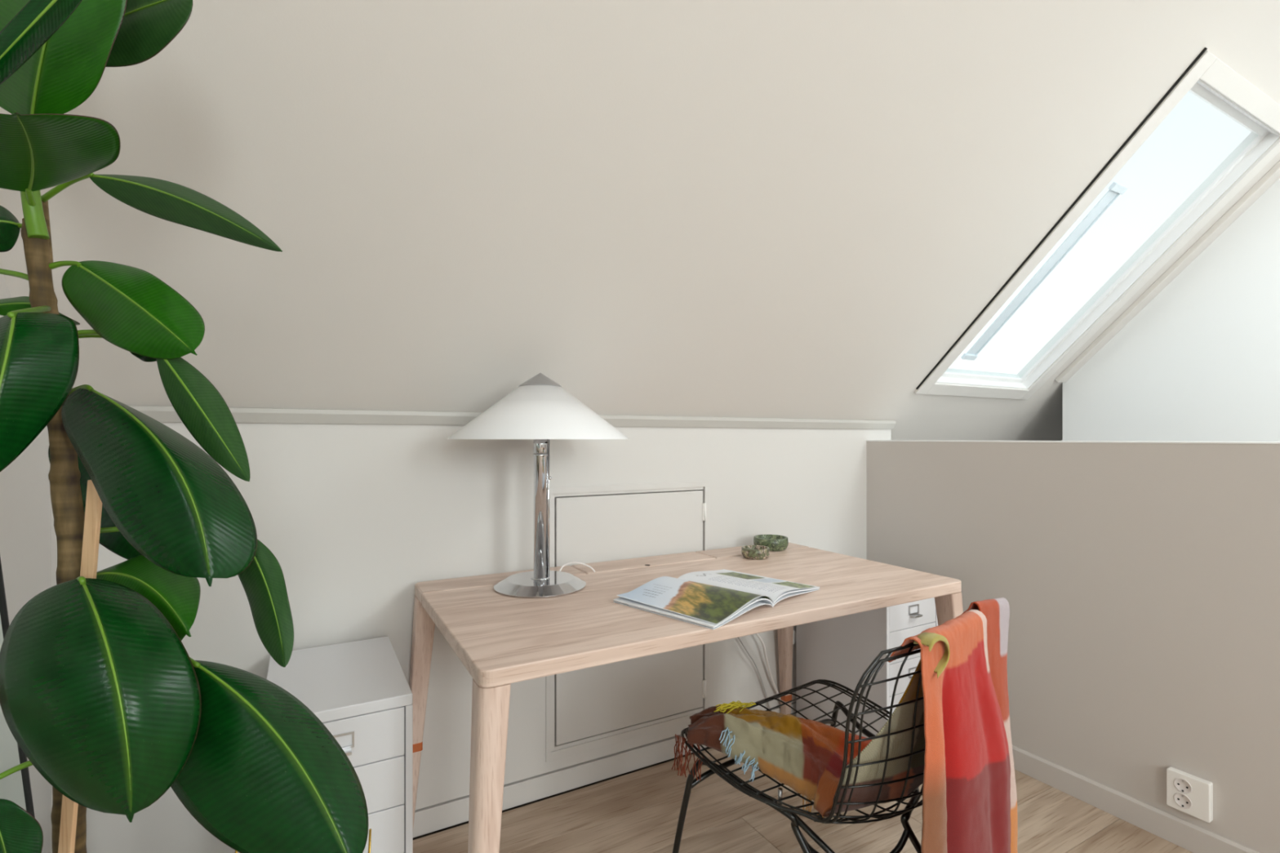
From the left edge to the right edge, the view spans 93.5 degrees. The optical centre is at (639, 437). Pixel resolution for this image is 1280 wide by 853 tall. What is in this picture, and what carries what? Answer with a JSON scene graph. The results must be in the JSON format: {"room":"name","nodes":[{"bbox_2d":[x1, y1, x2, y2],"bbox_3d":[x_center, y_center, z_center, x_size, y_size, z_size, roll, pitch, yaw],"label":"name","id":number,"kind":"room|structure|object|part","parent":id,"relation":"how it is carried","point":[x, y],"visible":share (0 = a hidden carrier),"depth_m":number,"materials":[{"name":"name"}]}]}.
{"room":"home office","nodes":[
{"label":"home office","id":0,"kind":"room"},
{"bbox_2d":[0,266,50,852],"bbox_3d":[-0.293,-0.100,-0.604,0.100,2.700,4.630,0,0,-29],"label":"wall","id":1,"kind":"structure","parent":0,"point":[24,483],"depth_m":1.24,"materials":[{"name":"white paint"}]},
{"bbox_2d":[50,422,890,852],"bbox_3d":[-0.173,0.550,2.078,2.920,1.400,0.140,0,0,-29],"label":"wall","id":2,"kind":"structure","parent":0,"point":[352,517],"depth_m":1.77,"materials":[{"name":"white paint"}]},
{"bbox_2d":[128,405,895,429],"bbox_3d":[-0.087,-0.057,2.033,2.825,0.039,0.022,0,0,-29],"label":"trim","id":3,"kind":"structure","parent":2,"relation":"attached to","point":[159,413],"depth_m":1.74,"materials":[{"name":"grey paint"}]},
{"bbox_2d":[413,701,796,837],"bbox_3d":[-0.171,1.115,2.014,2.660,0.070,0.034,0,0,-29],"label":"baseboard","id":4,"kind":"structure","parent":2,"relation":"attached to","point":[433,818],"depth_m":1.94,"materials":[{"name":"white paint"}]},
{"bbox_2d":[546,480,709,762],"bbox_3d":[-0.027,0.599,2.089,0.639,0.878,0.042,0,0,-29],"label":"door","id":5,"kind":"structure","parent":2,"relation":"in","point":[584,705],"depth_m":2.06,"materials":[{"name":"white paint"}]},
{"bbox_3d":[-0.021,1.024,2.079,0.639,0.028,0.005,0,0,-29],"label":"frame rail","id":6,"kind":"part","parent":5,"relation":"part of","materials":[{"name":"white paint"}]},
{"bbox_3d":[-0.021,0.171,2.079,0.639,0.022,0.005,0,0,-29],"label":"frame rail","id":7,"kind":"part","parent":5,"relation":"part of","materials":[{"name":"white paint"}]},
{"bbox_2d":[792,630,796,644],"bbox_3d":[0.605,0.805,2.424,0.056,0.060,0.012,0,0,-29],"label":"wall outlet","id":8,"kind":"object","parent":2,"relation":"attached to","point":[794,637],"visible":0.36,"depth_m":2.43,"materials":[{"name":"white plastic"}]},
{"bbox_2d":[0,0,1279,440],"bbox_3d":[0.583,-0.012,2.552,4.700,2.958,3.028,0,0,-29],"label":"ceiling","id":9,"kind":"structure","parent":0,"point":[775,209],"depth_m":1.48,"materials":[{"name":"white paint"}]},
{"bbox_2d":[914,47,1279,399],"bbox_3d":[1.792,-0.671,2.393,0.867,0.964,0.983,0,0,-29],"label":"window","id":10,"kind":"structure","parent":9,"relation":"attached to","point":[1206,201],"depth_m":2.35,"materials":[{"name":"white paint"}]},
{"bbox_3d":[1.576,-0.214,2.793,0.730,0.049,0.050,0,0,-29],"label":"casing rail","id":11,"kind":"part","parent":10,"relation":"part of","materials":[{"name":"white paint"}]},
{"bbox_3d":[1.568,-0.290,2.806,0.680,0.045,0.045,0,0,-29],"label":"sash rail","id":12,"kind":"part","parent":10,"relation":"part of","materials":[{"name":"white paint"}]},
{"bbox_3d":[1.569,-0.622,2.393,0.060,0.526,0.539,0,0,-29],"label":"blind rail","id":13,"kind":"part","parent":10,"relation":"part of","materials":[{"name":"silver metal"}]},
{"bbox_3d":[1.599,-0.620,2.407,0.005,0.530,0.543,0,0,-29],"label":"blind rail","id":14,"kind":"part","parent":10,"relation":"part of","materials":[{"name":"silver metal"}]},
{"bbox_3d":[1.987,-1.131,2.053,0.680,0.045,0.045,0,0,-29],"label":"sash rail","id":15,"kind":"part","parent":10,"relation":"part of","materials":[{"name":"white paint"}]},
{"bbox_3d":[2.024,-1.113,1.988,0.730,0.047,0.048,0,0,-29],"label":"casing rail","id":16,"kind":"part","parent":10,"relation":"part of","materials":[{"name":"white paint"}]},
{"bbox_2d":[413,747,1192,852],"bbox_3d":[0.939,1.210,0.082,2.920,0.120,4.630,0,0,-29],"label":"floor","id":17,"kind":"structure","parent":0,"point":[637,811],"depth_m":1.78,"materials":[{"name":"brown wood"}]},
{"bbox_2d":[0,556,35,817],"bbox_3d":[-0.844,0.525,0.618,0.130,1.249,1.000,0,0,-29],"label":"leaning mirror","id":18,"kind":"object","parent":17,"relation":"on","point":[15,788],"visible":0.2,"depth_m":1.03,"materials":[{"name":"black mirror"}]},
{"bbox_2d":[0,0,368,852],"bbox_3d":[-0.585,0.268,0.675,0.596,1.764,0.281,0,0,31],"label":"rubber plant","id":19,"kind":"object","parent":17,"relation":"on","point":[101,692],"visible":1,"depth_m":0.66,"materials":[{"name":"green plant"}]},
{"bbox_3d":[-0.723,0.323,0.748,0.061,1.174,0.055,0,0,-29],"label":"stem","id":20,"kind":"part","parent":19,"relation":"part of","materials":[{"name":"brown plant"}]},
{"bbox_2d":[235,828,371,852],"bbox_3d":[-0.571,0.907,0.975,0.237,0.486,0.237,0,0,1],"label":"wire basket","id":21,"kind":"object","parent":17,"relation":"on","point":[370,829],"visible":0.25,"depth_m":1.02,"materials":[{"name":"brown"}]},
{"bbox_2d":[266,636,413,852],"bbox_3d":[-0.712,0.851,1.409,0.280,0.598,0.450,0,0,-29],"label":"filing cabinet","id":22,"kind":"object","parent":17,"relation":"on","point":[360,691],"visible":0.46,"depth_m":1.29,"materials":[{"name":"white metal"}]},
{"bbox_3d":[-0.617,0.629,1.238,0.247,0.103,0.018,0,0,-29],"label":"drawer","id":23,"kind":"part","parent":22,"relation":"part of","materials":[{"name":"white metal"}]},
{"bbox_3d":[-0.617,0.734,1.238,0.247,0.103,0.018,0,0,-29],"label":"drawer","id":24,"kind":"part","parent":22,"relation":"part of","materials":[{"name":"white metal"}]},
{"bbox_3d":[-0.617,0.839,1.238,0.247,0.103,0.018,0,0,-29],"label":"drawer","id":25,"kind":"part","parent":22,"relation":"part of","materials":[{"name":"white metal"}]},
{"bbox_3d":[-0.601,0.848,1.482,0.014,0.544,0.430,0,0,-29],"label":"panel","id":26,"kind":"part","parent":22,"relation":"part of","materials":[{"name":"white metal"}]},
{"bbox_2d":[408,542,963,852],"bbox_3d":[0.146,0.779,1.712,1.452,0.742,0.800,0,0,-29],"label":"desk","id":27,"kind":"object","parent":17,"relation":"on","point":[500,640],"visible":0.61,"depth_m":1.44,"materials":[{"name":"brown wood"}]},
{"bbox_3d":[-0.621,0.790,1.690,0.090,0.696,0.092,0,0,-29],"label":"leg","id":28,"kind":"part","parent":27,"relation":"part of","materials":[{"name":"brown wood"}]},
{"bbox_3d":[-0.277,0.790,1.071,0.090,0.696,0.092,0,0,-29],"label":"leg","id":29,"kind":"part","parent":27,"relation":"part of","materials":[{"name":"brown wood"}]},
{"bbox_2d":[447,373,629,597],"bbox_3d":[-0.274,0.115,1.659,0.490,0.588,0.490,0,0,-29],"label":"table lamp","id":30,"kind":"object","parent":27,"relation":"on","point":[540,410],"visible":1,"depth_m":1.56,"materials":[{"name":"silver metal"}]},
{"bbox_3d":[-0.274,-0.068,1.659,0.490,0.144,0.490,0,0,-29],"label":"lamp shade","id":31,"kind":"part","parent":30,"relation":"part of","materials":[{"name":"white glass"}]},
{"bbox_3d":[-0.254,0.189,1.664,0.008,0.390,0.008,0,0,-29],"label":"switch rod","id":32,"kind":"part","parent":30,"relation":"part of","materials":[{"name":"silver metal"}]},
{"bbox_3d":[-0.191,0.391,1.807,0.116,0.035,0.022,0,0,-24],"label":"cord","id":33,"kind":"part","parent":30,"relation":"part of","materials":[{"name":"white plastic"}]},
{"bbox_2d":[613,568,819,629],"bbox_3d":[0.209,0.391,1.560,0.312,0.036,0.474,0,0,44],"label":"magazine","id":34,"kind":"object","parent":27,"relation":"on","point":[708,599],"visible":1,"depth_m":1.48,"materials":[{"name":"paper"}]},
{"bbox_2d":[737,637,770,708],"bbox_3d":[0.426,0.803,2.297,0.268,0.714,0.044,0,0,-29],"label":"power cable","id":35,"kind":"object","parent":27,"relation":"hanging from","point":[739,638],"visible":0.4,"depth_m":2.33,"materials":[{"name":"grey plastic"}]},
{"bbox_2d":[741,545,769,559],"bbox_3d":[0.395,0.393,2.058,0.095,0.034,0.095,0,0,-29],"label":"stone bowl","id":36,"kind":"object","parent":27,"relation":"on","point":[749,552],"visible":1,"depth_m":2.02,"materials":[{"name":"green stone"}]},
{"bbox_2d":[755,633,781,700],"bbox_3d":[0.492,0.801,2.320,0.292,0.710,0.063,0,0,-29],"label":"power cable","id":37,"kind":"object","parent":27,"relation":"hanging from","point":[757,634],"visible":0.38,"depth_m":2.34,"materials":[{"name":"white plastic"}]},
{"bbox_2d":[753,534,788,551],"bbox_3d":[0.481,0.387,2.213,0.125,0.043,0.125,0,0,-29],"label":"stone bowl","id":38,"kind":"object","parent":27,"relation":"on","point":[775,542],"visible":0.91,"depth_m":2.17,"materials":[{"name":"green stone"}]},
{"bbox_3d":[0.569,0.790,2.353,0.090,0.696,0.092,0,0,-29],"label":"leg","id":39,"kind":"part","parent":27,"relation":"part of","materials":[{"name":"brown wood"}]},
{"bbox_3d":[0.913,0.790,1.734,0.090,0.696,0.092,0,0,-29],"label":"leg","id":40,"kind":"part","parent":27,"relation":"part of","materials":[{"name":"brown wood"}]},
{"bbox_2d":[671,642,924,852],"bbox_3d":[0.484,0.763,1.388,0.620,0.783,0.635,0,0,-36],"label":"wire chair","id":41,"kind":"object","parent":17,"relation":"on","point":[726,775],"visible":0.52,"depth_m":1.25,"materials":[{"name":"black metal"}]},
{"bbox_3d":[0.303,0.953,1.292,0.606,0.404,0.031,0,0,36],"label":"frame","id":42,"kind":"part","parent":41,"relation":"part of","materials":[{"name":"black metal"}]},
{"bbox_2d":[671,597,1017,852],"bbox_3d":[0.451,0.725,1.371,0.645,0.777,0.472,0,0,41],"label":"blanket","id":43,"kind":"object","parent":41,"relation":"on","point":[966,762],"visible":0.96,"depth_m":1.18,"materials":[{"name":"fabric"}]},
{"bbox_3d":[0.581,0.953,1.486,0.207,0.404,0.645,0,0,-23],"label":"frame","id":44,"kind":"part","parent":41,"relation":"part of","materials":[{"name":"black metal"}]},
{"bbox_2d":[796,597,937,737],"bbox_3d":[0.859,0.840,2.286,0.280,0.620,0.450,0,0,-29],"label":"filing cabinet","id":45,"kind":"object","parent":17,"relation":"on","point":[840,650],"visible":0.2,"depth_m":2.15,"materials":[{"name":"white metal"}]},
{"bbox_3d":[0.738,0.837,2.230,0.014,0.566,0.430,0,0,-29],"label":"panel","id":46,"kind":"part","parent":45,"relation":"part of","materials":[{"name":"white metal"}]},
{"bbox_3d":[0.953,0.938,2.116,0.247,0.107,0.018,0,0,-29],"label":"drawer","id":47,"kind":"part","parent":45,"relation":"part of","materials":[{"name":"white metal"}]},
{"bbox_3d":[0.953,0.828,2.116,0.247,0.107,0.018,0,0,-29],"label":"drawer","id":48,"kind":"part","parent":45,"relation":"part of","materials":[{"name":"white metal"}]},
{"bbox_3d":[0.953,0.719,2.116,0.247,0.107,0.018,0,0,-29],"label":"drawer","id":49,"kind":"part","parent":45,"relation":"part of","materials":[{"name":"white metal"}]},
{"bbox_3d":[0.953,0.610,2.116,0.247,0.107,0.018,0,0,-29],"label":"drawer","id":50,"kind":"part","parent":45,"relation":"part of","materials":[{"name":"white metal"}]},
{"bbox_3d":[0.970,0.837,2.359,0.014,0.566,0.430,0,0,-29],"label":"panel","id":51,"kind":"part","parent":45,"relation":"part of","materials":[{"name":"white metal"}]},
{"bbox_2d":[866,441,1279,852],"bbox_3d":[1.597,1.333,1.736,0.160,2.633,2.180,0,0,-29],"label":"wall","id":52,"kind":"structure","parent":0,"point":[1140,583],"depth_m":1.82,"materials":[{"name":"grey paint"}]},
{"bbox_2d":[866,440,1279,444],"bbox_3d":[1.598,0.014,1.735,0.164,0.006,2.182,0,0,-29],"label":"trim","id":53,"kind":"structure","parent":52,"relation":"on","point":[953,441],"depth_m":1.90,"materials":[{"name":"white paint"}]},
{"bbox_2d":[1012,745,1259,852],"bbox_3d":[1.523,1.112,1.692,0.012,0.076,2.176,0,0,-29],"label":"baseboard","id":54,"kind":"structure","parent":52,"relation":"attached to","point":[1190,837],"depth_m":1.80,"materials":[{"name":"grey paint"}]},
{"bbox_2d":[1166,766,1213,822],"bbox_3d":[1.527,0.992,1.674,0.024,0.106,0.095,0,0,-29],"label":"wall socket","id":55,"kind":"object","parent":52,"relation":"attached to","point":[1192,795],"visible":1,"depth_m":1.66,"materials":[{"name":"white plastic"}]},
{"bbox_2d":[1062,177,1279,441],"bbox_3d":[3.163,0.650,1.195,0.030,4.000,4.212,0,0,-29],"label":"wall","id":56,"kind":"structure","parent":0,"point":[1200,362],"depth_m":2.55,"materials":[{"name":"white paint"}]},
{"bbox_2d":[1054,160,1279,382],"bbox_3d":[2.388,-0.869,2.469,0.085,1.194,1.222,0,0,-29],"label":"trim","id":57,"kind":"structure","parent":56,"relation":"attached to","point":[1273,175],"depth_m":2.58,"materials":[{"name":"white paint"}]}
]}

